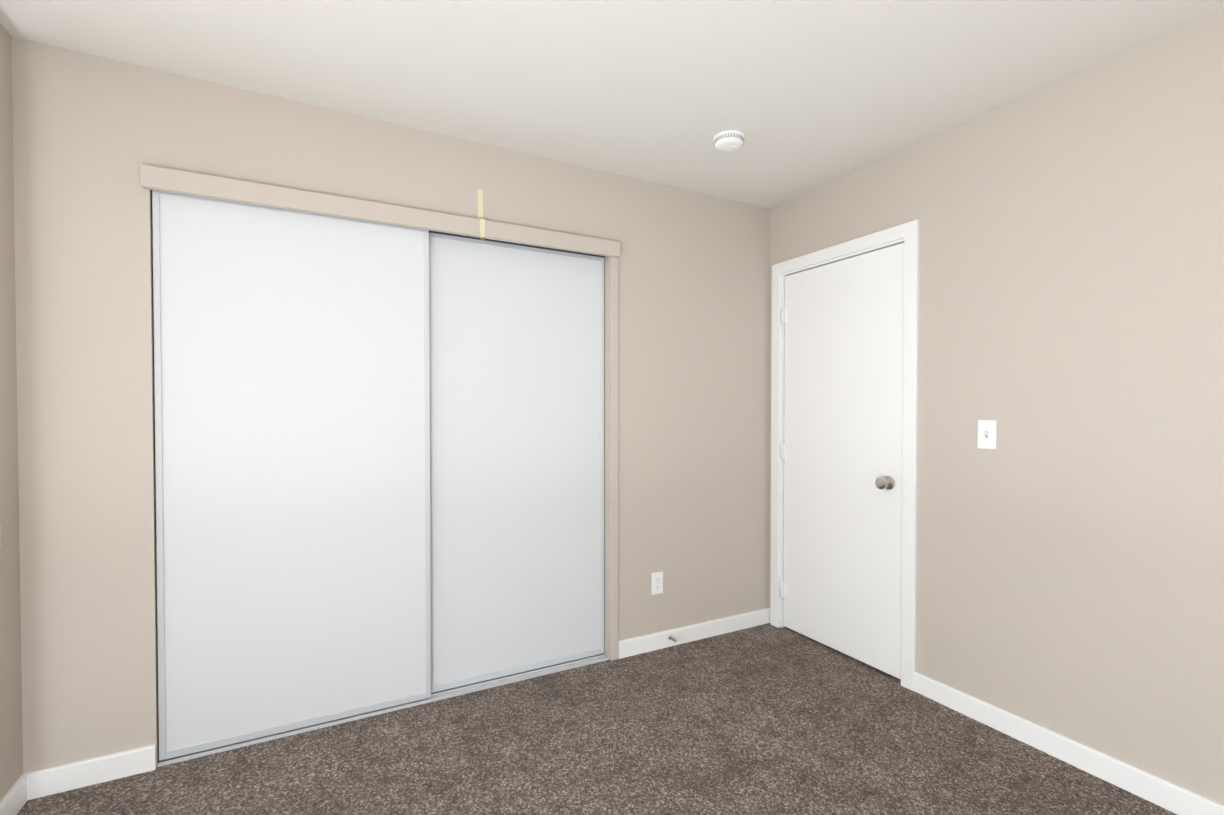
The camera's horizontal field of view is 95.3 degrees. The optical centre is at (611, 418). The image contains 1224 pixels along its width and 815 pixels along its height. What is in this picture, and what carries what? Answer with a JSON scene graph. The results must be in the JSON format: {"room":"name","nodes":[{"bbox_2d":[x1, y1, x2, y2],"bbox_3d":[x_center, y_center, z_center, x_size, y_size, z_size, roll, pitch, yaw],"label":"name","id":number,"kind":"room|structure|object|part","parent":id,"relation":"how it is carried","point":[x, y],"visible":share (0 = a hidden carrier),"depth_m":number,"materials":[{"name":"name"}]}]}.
{"room":"empty bedroom","nodes":[
{"label":"empty bedroom","id":0,"kind":"room"},
{"bbox_2d":[0,23,22,800],"bbox_3d":[-1.195,0.032,0.322,0.130,2.440,3.245,0,1,-28],"label":"wall","id":1,"kind":"structure","parent":0,"point":[11,755],"depth_m":1.73,"materials":[{"name":"paint"}]},
{"bbox_2d":[0,775,26,814],"bbox_3d":[-1.159,1.208,0.425,0.013,0.085,3.102,0,1,-28],"label":"baseboard","id":2,"kind":"structure","parent":1,"relation":"attached to","point":[13,801],"depth_m":1.73,"materials":[{"name":"white wood"}]},
{"bbox_2d":[11,36,770,772],"bbox_3d":[-0.516,-0.003,2.597,3.470,2.440,0.130,0,1,-28],"label":"wall","id":3,"kind":"structure","parent":0,"point":[91,134],"depth_m":2.00,"materials":[{"name":"paint"}]},
{"bbox_2d":[22,744,155,799],"bbox_3d":[-1.749,1.186,1.876,0.338,0.085,0.013,0,1,-28],"label":"baseboard","id":4,"kind":"structure","parent":3,"relation":"attached to","point":[76,775],"depth_m":1.87,"materials":[{"name":"white wood"}]},
{"bbox_2d":[152,190,608,766],"bbox_3d":[-0.827,0.191,2.408,1.796,2.059,0.082,0,1,-28],"label":"sliding closet doors","id":5,"kind":"structure","parent":3,"relation":"in","point":[378,468],"depth_m":2.27,"materials":[{"name":"white metal"}]},
{"bbox_3d":[-1.198,0.198,2.188,0.931,2.020,0.026,0,1,-28],"label":"door","id":6,"kind":"part","parent":5,"relation":"part of","materials":[{"name":"white metal"}]},
{"bbox_3d":[-0.446,0.194,2.632,0.908,2.014,0.026,0,1,-28],"label":"door","id":7,"kind":"part","parent":5,"relation":"part of","materials":[{"name":"white metal"}]},
{"bbox_2d":[140,164,620,660],"bbox_3d":[-0.786,0.174,2.362,1.865,2.094,0.034,0,1,-28],"label":"trim","id":8,"kind":"structure","parent":3,"relation":"attached to","point":[193,184],"depth_m":2.35,"materials":[{"name":"paint"}]},
{"bbox_2d":[477,189,484,238],"bbox_3d":[-0.573,-0.901,2.453,0.025,0.229,0.043,0,1,-28],"label":"wall strip","id":9,"kind":"object","parent":3,"relation":"attached to","point":[480,210],"visible":0.9,"depth_m":2.47,"materials":[{"name":"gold metal"}]},
{"bbox_2d":[652,571,662,594],"bbox_3d":[0.239,0.864,2.933,0.070,0.115,0.009,0,1,-28],"label":"electrical outlet","id":10,"kind":"object","parent":3,"relation":"attached to","point":[657,582],"visible":1,"depth_m":2.93,"materials":[{"name":"white plastic"}]},
{"bbox_2d":[618,608,769,658],"bbox_3d":[0.483,1.168,3.066,1.023,0.085,0.013,0,1,-28],"label":"baseboard","id":11,"kind":"structure","parent":3,"relation":"attached to","point":[657,640],"depth_m":3.03,"materials":[{"name":"white wood"}]},
{"bbox_2d":[668,635,679,643],"bbox_3d":[0.328,1.162,2.928,0.022,0.021,0.083,0,1,-28],"label":"door stop","id":12,"kind":"object","parent":11,"relation":"attached to","point":[673,639],"visible":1,"depth_m":2.94,"materials":[{"name":"gold metal"}]},
{"bbox_2d":[17,623,1176,814],"bbox_3d":[0.468,1.261,1.727,4.370,0.060,4.125,0,1,-28],"label":"floor","id":13,"kind":"structure","parent":0,"point":[767,719],"depth_m":2.02,"materials":[{"name":"carpet"}]},
{"bbox_2d":[0,0,1223,208],"bbox_3d":[0.468,-1.249,1.689,4.370,0.080,4.125,0,1,-28],"label":"ceiling","id":14,"kind":"structure","parent":0,"point":[804,96],"depth_m":1.90,"materials":[{"name":"paint"}]},
{"bbox_2d":[713,130,744,151],"bbox_3d":[0.507,-1.198,2.422,0.140,0.043,0.140,0,1,-28],"label":"smoke detector","id":15,"kind":"object","parent":14,"relation":"attached to","point":[728,141],"visible":1,"depth_m":2.38,"materials":[{"name":"white plastic"}]},
{"bbox_2d":[769,9,1223,804],"bbox_3d":[1.752,0.008,1.894,0.130,2.440,3.245,0,1,-28],"label":"wall","id":16,"kind":"structure","parent":0,"point":[1071,343],"depth_m":1.96,"materials":[{"name":"paint"}]},
{"bbox_2d":[780,243,903,678],"bbox_3d":[1.166,0.195,2.894,0.056,2.011,0.742,0,1,-28],"label":"entry door","id":17,"kind":"structure","parent":16,"relation":"in","point":[843,416],"depth_m":2.83,"materials":[{"name":"white wood"}]},
{"bbox_3d":[0.982,0.193,3.201,0.021,1.668,0.026,0,1,-28],"label":"entry door hinges","id":18,"kind":"part","parent":17,"relation":"part of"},
{"bbox_2d":[875,476,894,489],"bbox_3d":[1.272,0.302,2.611,0.067,0.066,0.066,0,1,-28],"label":"door knob","id":19,"kind":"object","parent":17,"relation":"attached to","point":[886,482],"depth_m":2.60,"materials":[{"name":"grey metal"}]},
{"bbox_2d":[770,219,918,690],"bbox_3d":[1.203,0.162,2.907,0.146,2.102,0.889,0,1,-28],"label":"door frame","id":20,"kind":"structure","parent":16,"relation":"attached to","point":[908,232],"depth_m":2.54,"materials":[{"name":"white wood"}]},
{"bbox_2d":[978,420,996,448],"bbox_3d":[1.490,0.063,2.224,0.022,0.115,0.070,0,1,-28],"label":"light switch","id":21,"kind":"object","parent":16,"relation":"attached to","point":[987,434],"visible":1,"depth_m":2.22,"materials":[{"name":"white plastic"}]},
{"bbox_2d":[914,672,1223,814],"bbox_3d":[1.874,1.191,1.531,0.013,0.085,2.198,0,1,-28],"label":"baseboard","id":22,"kind":"structure","parent":16,"relation":"attached to","point":[1166,794],"depth_m":1.97,"materials":[{"name":"white wood"}]}
]}

